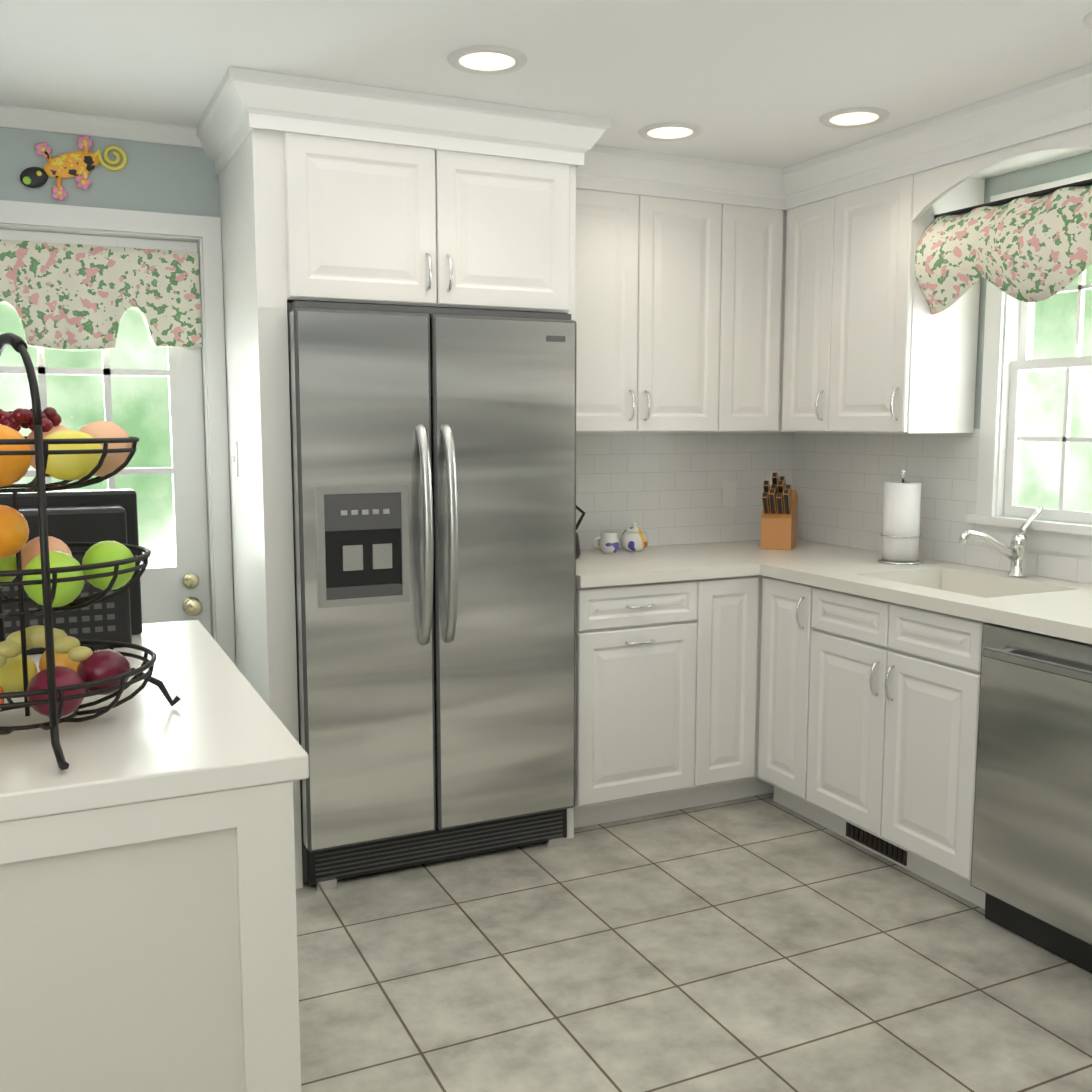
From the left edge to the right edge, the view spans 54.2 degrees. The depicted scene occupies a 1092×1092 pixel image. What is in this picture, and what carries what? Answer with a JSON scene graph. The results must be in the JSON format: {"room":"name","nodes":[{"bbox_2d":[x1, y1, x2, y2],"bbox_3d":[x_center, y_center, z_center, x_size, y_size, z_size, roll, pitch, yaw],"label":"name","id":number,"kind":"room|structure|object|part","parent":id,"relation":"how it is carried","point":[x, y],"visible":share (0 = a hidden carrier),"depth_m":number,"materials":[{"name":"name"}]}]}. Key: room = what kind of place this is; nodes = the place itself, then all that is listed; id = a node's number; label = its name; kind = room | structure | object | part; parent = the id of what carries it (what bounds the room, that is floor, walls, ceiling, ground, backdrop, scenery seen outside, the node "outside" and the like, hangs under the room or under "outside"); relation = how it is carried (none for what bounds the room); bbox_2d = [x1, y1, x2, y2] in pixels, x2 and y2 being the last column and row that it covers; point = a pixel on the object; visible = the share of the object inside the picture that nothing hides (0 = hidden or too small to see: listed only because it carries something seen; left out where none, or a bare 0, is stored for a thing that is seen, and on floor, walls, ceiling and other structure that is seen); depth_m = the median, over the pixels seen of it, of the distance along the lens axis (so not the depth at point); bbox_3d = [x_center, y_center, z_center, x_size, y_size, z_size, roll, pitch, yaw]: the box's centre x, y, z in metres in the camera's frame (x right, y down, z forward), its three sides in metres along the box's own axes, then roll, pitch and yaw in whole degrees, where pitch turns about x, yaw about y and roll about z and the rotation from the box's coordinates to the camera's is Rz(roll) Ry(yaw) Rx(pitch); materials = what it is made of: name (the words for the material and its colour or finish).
{"room":"kitchen","nodes":[
{"label":"kitchen","id":0,"kind":"room"},
{"bbox_2d":[0,127,753,549],"bbox_3d":[-0.972,-0.198,3.769,4.700,2.370,0.100,-3,7,-25],"label":"wall","id":1,"kind":"structure","parent":0,"point":[158,177],"depth_m":3.42,"materials":[{"name":"grey paint"}]},
{"bbox_2d":[20,135,126,200],"bbox_3d":[-1.478,-1.184,3.346,0.312,0.208,0.013,-3,7,-25],"label":"art","id":2,"kind":"object","parent":1,"relation":"attached to","point":[85,162],"visible":1,"depth_m":3.34,"materials":[{"name":"paint"}]},
{"bbox_2d":[0,105,191,146],"bbox_3d":[-2.024,-1.283,3.061,2.099,0.051,0.050,-3,7,-25],"label":"crown molding","id":3,"kind":"structure","parent":1,"relation":"attached to","point":[10,116],"depth_m":3.34,"materials":[{"name":"white wood"}]},
{"bbox_2d":[0,229,210,634],"bbox_3d":[-1.518,0.006,3.506,0.790,2.013,0.112,-3,7,-25],"label":"entry door","id":4,"kind":"structure","parent":1,"relation":"in","point":[165,592],"depth_m":3.62,"materials":[{"name":"white wood"}]},
{"bbox_2d":[0,239,201,348],"bbox_3d":[-1.517,-0.794,3.401,0.799,0.331,0.028,-3,7,-25],"label":"valance","id":5,"kind":"object","parent":4,"relation":"attached to","point":[66,296],"visible":1,"depth_m":3.44,"materials":[{"name":"fabric"}]},
{"bbox_3d":[-1.208,0.167,3.649,0.060,0.141,0.069,-3,7,-25],"label":"entry door knob","id":6,"kind":"part","parent":4,"relation":"part of","materials":[{"name":"gold metal"}]},
{"bbox_2d":[0,200,235,665],"bbox_3d":[-1.528,-0.031,3.514,0.937,2.097,0.118,-3,7,-25],"label":"door frame","id":7,"kind":"structure","parent":1,"relation":"attached to","point":[203,233],"depth_m":3.57,"materials":[{"name":"white wood"}]},
{"bbox_2d":[192,92,247,175],"bbox_3d":[-0.971,-1.258,3.210,0.072,0.135,0.570,-3,7,-25],"label":"crown molding","id":8,"kind":"structure","parent":1,"relation":"attached to","point":[220,149],"depth_m":3.34,"materials":[{"name":"white wood"}]},
{"bbox_2d":[576,432,791,549],"bbox_3d":[0.452,-0.241,4.383,1.358,0.484,0.006,-3,7,-25],"label":"tile backsplash","id":9,"kind":"structure","parent":1,"relation":"attached to","point":[662,488],"depth_m":4.42,"materials":[{"name":"white tile"}]},
{"bbox_2d":[722,480,736,507],"bbox_3d":[0.779,-0.221,4.535,0.070,0.115,0.005,-3,7,-25],"label":"electrical outlet plate","id":10,"kind":"object","parent":1,"relation":"attached to","point":[729,494],"visible":1,"depth_m":4.53,"materials":[{"name":"white plastic"}]},
{"bbox_2d":[0,0,1091,168],"bbox_3d":[0.004,-1.200,1.575,4.700,0.120,4.670,-3,7,-25],"label":"ceiling","id":11,"kind":"structure","parent":0,"point":[768,83],"depth_m":2.78,"materials":[{"name":"white paint"}]},
{"bbox_2d":[216,66,619,174],"bbox_3d":[-0.340,-1.252,3.152,1.163,0.135,0.072,-3,7,-25],"label":"crown molding","id":12,"kind":"structure","parent":11,"relation":"attached to","point":[243,103],"depth_m":3.12,"materials":[{"name":"white wood"}]},
{"bbox_2d":[447,45,526,74],"bbox_3d":[-0.155,-1.316,2.807,0.212,0.085,0.212,-3,7,-25],"label":"recessed light","id":13,"kind":"object","parent":11,"relation":"in","point":[488,60],"visible":0.62,"depth_m":2.85,"materials":[{"name":"white"}]},
{"bbox_2d":[638,122,702,140],"bbox_3d":[0.406,-1.395,3.494,0.212,0.085,0.212,-3,7,-25],"label":"recessed light","id":14,"kind":"object","parent":11,"relation":"in","point":[672,131],"visible":0.58,"depth_m":3.54,"materials":[{"name":"white glass"}]},
{"bbox_2d":[576,148,783,209],"bbox_3d":[0.428,-1.331,3.841,0.962,0.135,0.072,-3,7,-25],"label":"crown molding","id":15,"kind":"structure","parent":11,"relation":"attached to","point":[644,173],"depth_m":3.88,"materials":[{"name":"white wood"}]},
{"bbox_2d":[819,107,888,127],"bbox_3d":[0.963,-1.376,3.334,0.212,0.085,0.212,-3,7,-25],"label":"recessed light","id":16,"kind":"object","parent":11,"relation":"in","point":[855,117],"visible":0.48,"depth_m":3.38,"materials":[{"name":"white"}]},
{"bbox_2d":[780,63,1091,209],"bbox_3d":[1.312,-1.259,3.220,0.072,0.135,1.958,-3,7,-25],"label":"crown molding","id":17,"kind":"structure","parent":11,"relation":"attached to","point":[1061,102],"depth_m":3.32,"materials":[{"name":"white wood"}]},
{"bbox_2d":[1083,11,1091,28],"bbox_3d":[1.371,-1.280,2.489,0.212,0.085,0.212,-3,7,-25],"label":"recessed light","id":18,"kind":"object","parent":11,"relation":"in","point":[1087,20],"visible":0.94,"depth_m":2.52,"materials":[{"name":"white"}]},
{"bbox_2d":[296,792,1091,1091],"bbox_3d":[0.004,1.244,1.855,4.700,0.060,4.670,-3,7,-25],"label":"floor","id":19,"kind":"structure","parent":0,"point":[762,943],"depth_m":2.76,"materials":[{"name":"tile"}]},
{"bbox_2d":[0,781,300,1091],"bbox_3d":[-1.048,0.753,2.044,0.885,0.874,1.220,-3,7,-25],"label":"base cabinet","id":20,"kind":"object","parent":19,"relation":"on","point":[148,946],"visible":0.76,"depth_m":1.56,"materials":[{"name":"white paint"}]},
{"bbox_2d":[0,620,308,821],"bbox_3d":[-1.474,0.319,1.803,1.868,0.040,1.250,-3,7,-25],"label":"countertop","id":21,"kind":"structure","parent":20,"relation":"on","point":[219,726],"depth_m":1.69,"materials":[{"name":"white stone"}]},
{"bbox_2d":[0,488,142,650],"bbox_3d":[-1.165,0.054,2.420,0.462,0.345,0.241,-3,7,-25],"label":"tv","id":22,"kind":"object","parent":21,"relation":"on","point":[93,515],"visible":0.44,"depth_m":2.38,"materials":[{"name":"black plastic"}]},
{"bbox_2d":[0,333,180,770],"bbox_3d":[-0.857,-0.016,1.730,0.402,0.638,0.406,1,7,8],"label":"fruit basket","id":23,"kind":"object","parent":21,"relation":"on","point":[72,673],"visible":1,"depth_m":1.70,"materials":[{"name":"grey metal"}]},
{"bbox_2d":[219,128,575,888],"bbox_3d":[-0.483,-0.126,3.585,1.018,2.270,0.661,-3,7,-25],"label":"enclosure","id":24,"kind":"object","parent":19,"relation":"on","point":[317,218],"visible":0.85,"depth_m":3.20,"materials":[{"name":"white paint"}]},
{"bbox_2d":[232,441,237,476],"bbox_3d":[-1.022,-0.285,3.502,0.010,0.115,0.070,-3,7,-25],"label":"light switch","id":25,"kind":"object","parent":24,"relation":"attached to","point":[235,459],"visible":0.98,"depth_m":3.49,"materials":[{"name":"white plastic"}]},
{"bbox_2d":[287,301,576,891],"bbox_3d":[-0.434,0.128,3.579,0.900,1.765,0.746,-3,7,-25],"label":"refrigerator","id":26,"kind":"object","parent":19,"relation":"on","point":[433,457],"visible":1,"depth_m":3.28,"materials":[{"name":"grey metal"}]},
{"bbox_2d":[574,579,705,827],"bbox_3d":[0.188,0.529,3.997,0.478,0.874,0.628,-3,7,-25],"label":"base cabinet","id":27,"kind":"object","parent":19,"relation":"on","point":[638,666],"depth_m":3.72,"materials":[{"name":"white paint"}]},
{"bbox_2d":[576,539,1091,643],"bbox_3d":[0.949,0.206,3.399,1.376,0.178,2.286,-3,7,-25],"label":"countertop","id":28,"kind":"structure","parent":27,"relation":"on","point":[1059,608],"depth_m":3.64,"materials":[{"name":"white stone"}]},
{"bbox_2d":[576,505,584,558],"bbox_3d":[0.054,-0.064,3.994,0.160,0.222,0.156,-3,7,-25],"label":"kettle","id":29,"kind":"object","parent":28,"relation":"on","point":[577,535],"visible":0.19,"depth_m":3.97,"materials":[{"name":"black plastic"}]},
{"bbox_2d":[593,531,624,552],"bbox_3d":[0.242,-0.013,4.169,0.084,0.080,0.098,4,7,29],"label":"mug","id":30,"kind":"object","parent":28,"relation":"on","point":[608,542],"depth_m":4.15,"materials":[{"name":"ceramic"}]},
{"bbox_2d":[625,522,647,551],"bbox_3d":[0.350,-0.037,4.233,0.111,0.113,0.111,-4,8,-34],"label":"sugar bowl","id":31,"kind":"object","parent":28,"relation":"on","point":[634,537],"depth_m":4.19,"materials":[{"name":"ceramic"}]},
{"bbox_2d":[760,472,797,549],"bbox_3d":[0.943,-0.145,4.325,0.120,0.307,0.256,2,7,20],"label":"knife block","id":32,"kind":"object","parent":28,"relation":"on","point":[779,515],"visible":1,"depth_m":4.26,"materials":[{"name":"brown wood"}]},
{"bbox_2d":[877,468,922,564],"bbox_3d":[1.288,-0.110,3.866,0.156,0.342,0.156,-3,7,-25],"label":"paper towel holder","id":33,"kind":"object","parent":28,"relation":"on","point":[900,534],"visible":1,"depth_m":3.82,"materials":[{"name":"white paper"}]},
{"bbox_2d":[959,507,1043,576],"bbox_3d":[1.484,-0.010,3.484,0.329,0.230,0.059,-3,7,-25],"label":"faucet","id":34,"kind":"object","parent":28,"relation":"on","point":[1015,553],"visible":1,"depth_m":3.50,"materials":[{"name":"silver metal"}]},
{"bbox_2d":[702,575,761,804],"bbox_3d":[0.523,0.511,4.155,0.263,0.874,0.628,-3,7,-25],"label":"base cabinet","id":35,"kind":"object","parent":19,"relation":"on","point":[730,625],"depth_m":3.88,"materials":[{"name":"white paint"}]},
{"bbox_2d":[971,623,1091,972],"bbox_3d":[1.596,0.659,2.871,0.678,0.864,0.592,-3,7,-25],"label":"dishwasher","id":36,"kind":"object","parent":19,"relation":"on","point":[1031,871],"visible":0.92,"depth_m":2.83,"materials":[{"name":"grey metal"}]},
{"bbox_2d":[805,151,1091,583],"bbox_3d":[2.105,-0.069,2.649,0.100,2.370,4.570,-3,7,-25],"label":"wall","id":37,"kind":"structure","parent":0,"point":[1072,166],"depth_m":3.56,"materials":[{"name":"grey paint"}]},
{"bbox_2d":[576,123,1091,432],"bbox_3d":[0.947,-0.789,3.281,1.370,0.885,2.280,-3,7,-25],"label":"upper cabinets","id":38,"kind":"object","parent":37,"relation":"attached to","point":[699,316],"visible":0.85,"depth_m":3.89,"materials":[{"name":"white paint"}]},
{"bbox_2d":[792,429,1091,583],"bbox_3d":[1.569,-0.157,3.654,0.006,0.484,2.288,-3,7,-25],"label":"tile backsplash","id":39,"kind":"structure","parent":37,"relation":"attached to","point":[838,479],"depth_m":4.10,"materials":[{"name":"white tile"}]},
{"bbox_2d":[934,179,1091,218],"bbox_3d":[1.487,-1.059,3.204,0.016,0.016,0.838,-3,7,-25],"label":"rod","id":40,"kind":"object","parent":37,"relation":"attached to","point":[1032,194],"visible":0.82,"depth_m":3.27,"materials":[{"name":"grey metal"}]},
{"bbox_2d":[914,184,1091,314],"bbox_3d":[1.450,-0.896,3.205,0.102,0.319,0.837,-3,7,-25],"label":"window valance","id":41,"kind":"object","parent":40,"relation":"hanging from","point":[1032,249],"visible":1,"depth_m":3.24,"materials":[{"name":"fabric"}]},
{"bbox_2d":[966,172,1091,555],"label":"window","id":42,"kind":"structure","parent":37,"relation":"in","point":[1001,331],"depth_m":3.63,"materials":[{"name":"white"}]},
{"bbox_3d":[1.750,-0.574,3.374,0.063,1.006,0.634,-3,7,-25],"label":"window sash","id":43,"kind":"part","parent":42,"relation":"part of","materials":[{"name":"white wood"}]},
{"label":"outside","id":44,"kind":"structure","parent":0,"visible":0},
{"bbox_2d":[0,301,175,566],"bbox_3d":[-2.313,-0.882,4.779,5.000,4.500,0.001,-3,7,-25],"label":"window","id":45,"kind":"structure","parent":44,"point":[94,405],"depth_m":4.97,"materials":[{"name":"white"}]}
]}

